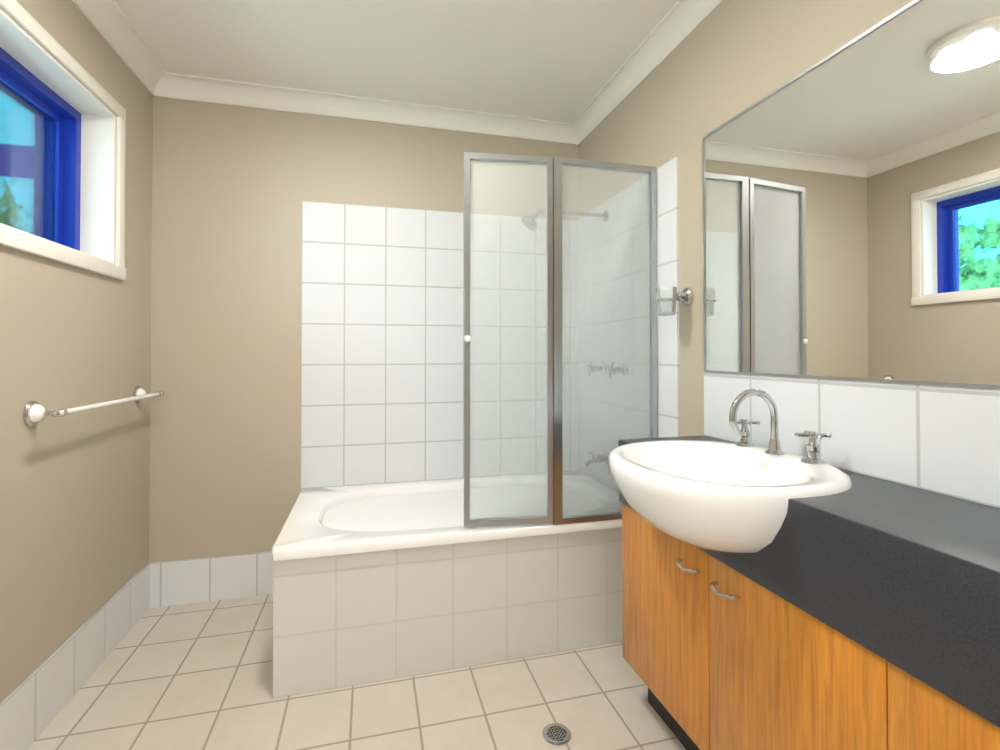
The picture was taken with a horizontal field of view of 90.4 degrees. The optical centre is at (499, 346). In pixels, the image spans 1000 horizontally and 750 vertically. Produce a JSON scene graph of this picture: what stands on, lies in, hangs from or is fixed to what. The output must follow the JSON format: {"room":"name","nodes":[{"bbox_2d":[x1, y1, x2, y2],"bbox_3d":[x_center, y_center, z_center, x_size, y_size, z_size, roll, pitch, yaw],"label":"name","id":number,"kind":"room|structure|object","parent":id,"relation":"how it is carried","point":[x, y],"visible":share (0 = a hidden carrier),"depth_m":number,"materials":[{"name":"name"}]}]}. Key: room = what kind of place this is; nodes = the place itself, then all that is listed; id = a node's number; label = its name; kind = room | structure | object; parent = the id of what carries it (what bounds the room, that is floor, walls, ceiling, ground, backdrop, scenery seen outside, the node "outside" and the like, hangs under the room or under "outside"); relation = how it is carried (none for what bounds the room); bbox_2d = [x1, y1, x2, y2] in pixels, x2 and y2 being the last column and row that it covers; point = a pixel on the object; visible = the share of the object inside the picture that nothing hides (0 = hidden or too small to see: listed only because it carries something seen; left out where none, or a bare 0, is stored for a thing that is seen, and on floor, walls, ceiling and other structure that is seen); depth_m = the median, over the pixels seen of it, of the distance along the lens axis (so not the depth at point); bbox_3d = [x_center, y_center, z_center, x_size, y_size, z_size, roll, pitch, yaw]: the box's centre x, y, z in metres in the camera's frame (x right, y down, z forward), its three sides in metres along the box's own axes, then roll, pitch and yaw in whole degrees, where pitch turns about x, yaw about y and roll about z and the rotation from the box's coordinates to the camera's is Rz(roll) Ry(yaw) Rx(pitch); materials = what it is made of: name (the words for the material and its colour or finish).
{"room":"bathroom","nodes":[
{"label":"bathroom","id":0,"kind":"room"},
{"bbox_2d":[0,0,152,702],"bbox_3d":[-1.284,-0.045,0.628,0.240,2.400,3.300,0,-1,-15],"label":"wall","id":1,"kind":"structure","parent":0,"point":[74,519],"depth_m":1.67,"materials":[{"name":"beige paint"}]},
{"bbox_2d":[0,0,125,279],"bbox_3d":[-1.481,-0.615,1.427,0.260,0.686,1.096,0,-1,-15],"label":"window","id":2,"kind":"structure","parent":1,"relation":"in","point":[103,160],"depth_m":1.76,"materials":[{"name":"white"}]},
{"bbox_2d":[0,563,149,749],"bbox_3d":[-1.165,1.055,0.646,0.008,0.200,3.300,0,-1,-15],"label":"tile baseboard","id":3,"kind":"structure","parent":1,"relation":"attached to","point":[35,702],"depth_m":1.63,"materials":[{"name":"tile"}]},
{"bbox_2d":[23,386,163,425],"bbox_3d":[-1.421,0.200,1.802,0.090,0.074,0.790,0,-1,-15],"label":"towel rail","id":4,"kind":"object","parent":1,"relation":"attached to","point":[35,412],"visible":0.98,"depth_m":1.50,"materials":[{"name":"silver metal"}]},
{"bbox_2d":[72,0,167,97],"bbox_3d":[-1.131,-1.205,0.683,0.079,0.079,3.300,0,-1,-15],"label":"crown molding","id":5,"kind":"structure","parent":1,"relation":"attached to","point":[106,16],"depth_m":1.95,"materials":[{"name":"white paint"}]},
{"bbox_2d":[27,594,685,749],"bbox_3d":[-0.153,1.208,0.909,2.580,0.100,3.780,0,-1,-15],"label":"floor","id":6,"kind":"structure","parent":0,"point":[194,676],"depth_m":1.63,"materials":[{"name":"tile"}]},
{"bbox_2d":[272,471,622,698],"bbox_3d":[-0.160,0.930,2.204,1.455,0.490,0.795,0,-1,-15],"label":"bath","id":7,"kind":"object","parent":6,"relation":"on","point":[372,583],"visible":0.88,"depth_m":1.82,"materials":[{"name":"tile"}]},
{"bbox_2d":[464,152,656,526],"bbox_3d":[0.243,-0.026,1.970,0.789,1.414,0.119,0,-1,-15],"label":"screen","id":8,"kind":"object","parent":7,"relation":"on","point":[554,434],"visible":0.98,"depth_m":1.91,"materials":[{"name":"clear glass"}]},
{"bbox_2d":[543,723,570,745],"bbox_3d":[0.171,1.163,1.491,0.086,0.004,0.086,0,-1,-15],"label":"floor drain","id":9,"kind":"object","parent":6,"relation":"on","point":[556,734],"visible":1,"depth_m":1.49,"materials":[{"name":"silver metal"}]},
{"bbox_2d":[609,389,999,749],"bbox_3d":[0.626,0.634,1.027,0.533,1.052,1.318,0,-1,-15],"label":"bathroom vanity","id":10,"kind":"object","parent":6,"relation":"on","point":[775,596],"visible":1,"depth_m":0.98,"materials":[{"name":"laminate"}]},
{"bbox_2d":[609,440,851,553],"bbox_3d":[0.549,0.383,1.259,0.500,0.196,0.560,0,-1,-15],"label":"basin","id":11,"kind":"object","parent":10,"relation":"in","point":[723,497],"depth_m":1.10,"materials":[{"name":"white ceramic"}]},
{"bbox_2d":[149,96,578,562],"bbox_3d":[-0.601,-0.020,2.637,2.580,2.400,0.240,0,-1,-15],"label":"wall","id":12,"kind":"structure","parent":0,"point":[233,187],"depth_m":2.35,"materials":[{"name":"beige paint"}]},
{"bbox_2d":[150,551,273,607],"bbox_3d":[-1.265,1.076,2.321,0.646,0.200,0.008,0,-1,-15],"label":"tile baseboard","id":13,"kind":"structure","parent":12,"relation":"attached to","point":[185,581],"depth_m":2.30,"materials":[{"name":"tile"}]},
{"bbox_2d":[164,72,567,143],"bbox_3d":[-0.561,-1.182,2.497,1.920,0.079,0.079,0,-1,-15],"label":"crown molding","id":14,"kind":"structure","parent":12,"relation":"attached to","point":[180,86],"depth_m":2.47,"materials":[{"name":"white paint"}]},
{"bbox_2d":[300,201,578,491],"bbox_3d":[-0.260,0.009,2.598,1.460,1.440,0.008,0,-1,-15],"label":"wall tiles","id":15,"kind":"structure","parent":12,"relation":"attached to","point":[382,344],"depth_m":2.54,"materials":[{"name":"white tile"}]},
{"bbox_2d":[114,0,678,122],"bbox_3d":[-0.153,-1.291,0.941,2.580,0.100,3.780,0,-1,-15],"label":"ceiling","id":16,"kind":"structure","parent":0,"point":[559,60],"depth_m":2.02,"materials":[{"name":"white paint"}]},
{"bbox_2d":[579,0,912,436],"bbox_3d":[0.979,-0.038,1.222,0.240,2.400,3.300,0,-1,-15],"label":"wall","id":17,"kind":"structure","parent":0,"point":[724,61],"depth_m":1.77,"materials":[{"name":"beige paint"}]},
{"bbox_2d":[578,156,678,492],"bbox_3d":[0.560,0.226,2.329,0.008,1.900,0.922,0,-1,-15],"label":"wall tiles","id":18,"kind":"structure","parent":17,"relation":"attached to","point":[667,326],"depth_m":2.20,"materials":[{"name":"white tile"}]},
{"bbox_2d":[521,209,608,230],"bbox_3d":[0.313,-0.615,2.398,0.438,0.123,0.086,0,-1,-15],"label":"shower","id":19,"kind":"object","parent":18,"relation":"attached to","point":[543,210],"depth_m":2.37,"materials":[{"name":"silver metal"}]},
{"bbox_2d":[584,361,627,474],"bbox_3d":[0.469,0.326,2.345,0.158,0.516,0.297,0,-1,-15],"label":"tap","id":20,"kind":"object","parent":18,"relation":"attached to","point":[593,457],"depth_m":2.33,"materials":[{"name":"silver metal"}]},
{"bbox_2d":[568,0,723,144],"bbox_3d":[0.825,-1.199,1.196,0.079,0.079,3.300,0,-1,-15],"label":"crown molding","id":21,"kind":"structure","parent":17,"relation":"attached to","point":[681,21],"depth_m":2.08,"materials":[{"name":"white paint"}]},
{"bbox_2d":[654,286,692,315],"bbox_3d":[0.630,-0.168,1.820,0.130,0.104,0.084,0,-1,-15],"label":"holder","id":22,"kind":"object","parent":17,"relation":"attached to","point":[684,297],"visible":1,"depth_m":1.80,"materials":[{"name":"silver metal"}]},
{"bbox_2d":[702,0,999,388],"bbox_3d":[0.906,-0.332,1.002,0.010,0.823,1.521,0,-1,-15],"label":"mirror","id":23,"kind":"object","parent":17,"relation":"attached to","point":[850,210],"visible":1,"depth_m":1.16,"materials":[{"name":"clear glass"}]},
{"bbox_2d":[704,372,999,507],"bbox_3d":[0.908,0.190,1.001,0.008,0.220,1.515,0,-1,-15],"label":"tiles","id":24,"kind":"structure","parent":17,"relation":"attached to","point":[944,440],"depth_m":1.12,"materials":[{"name":"white tile"}]}
]}

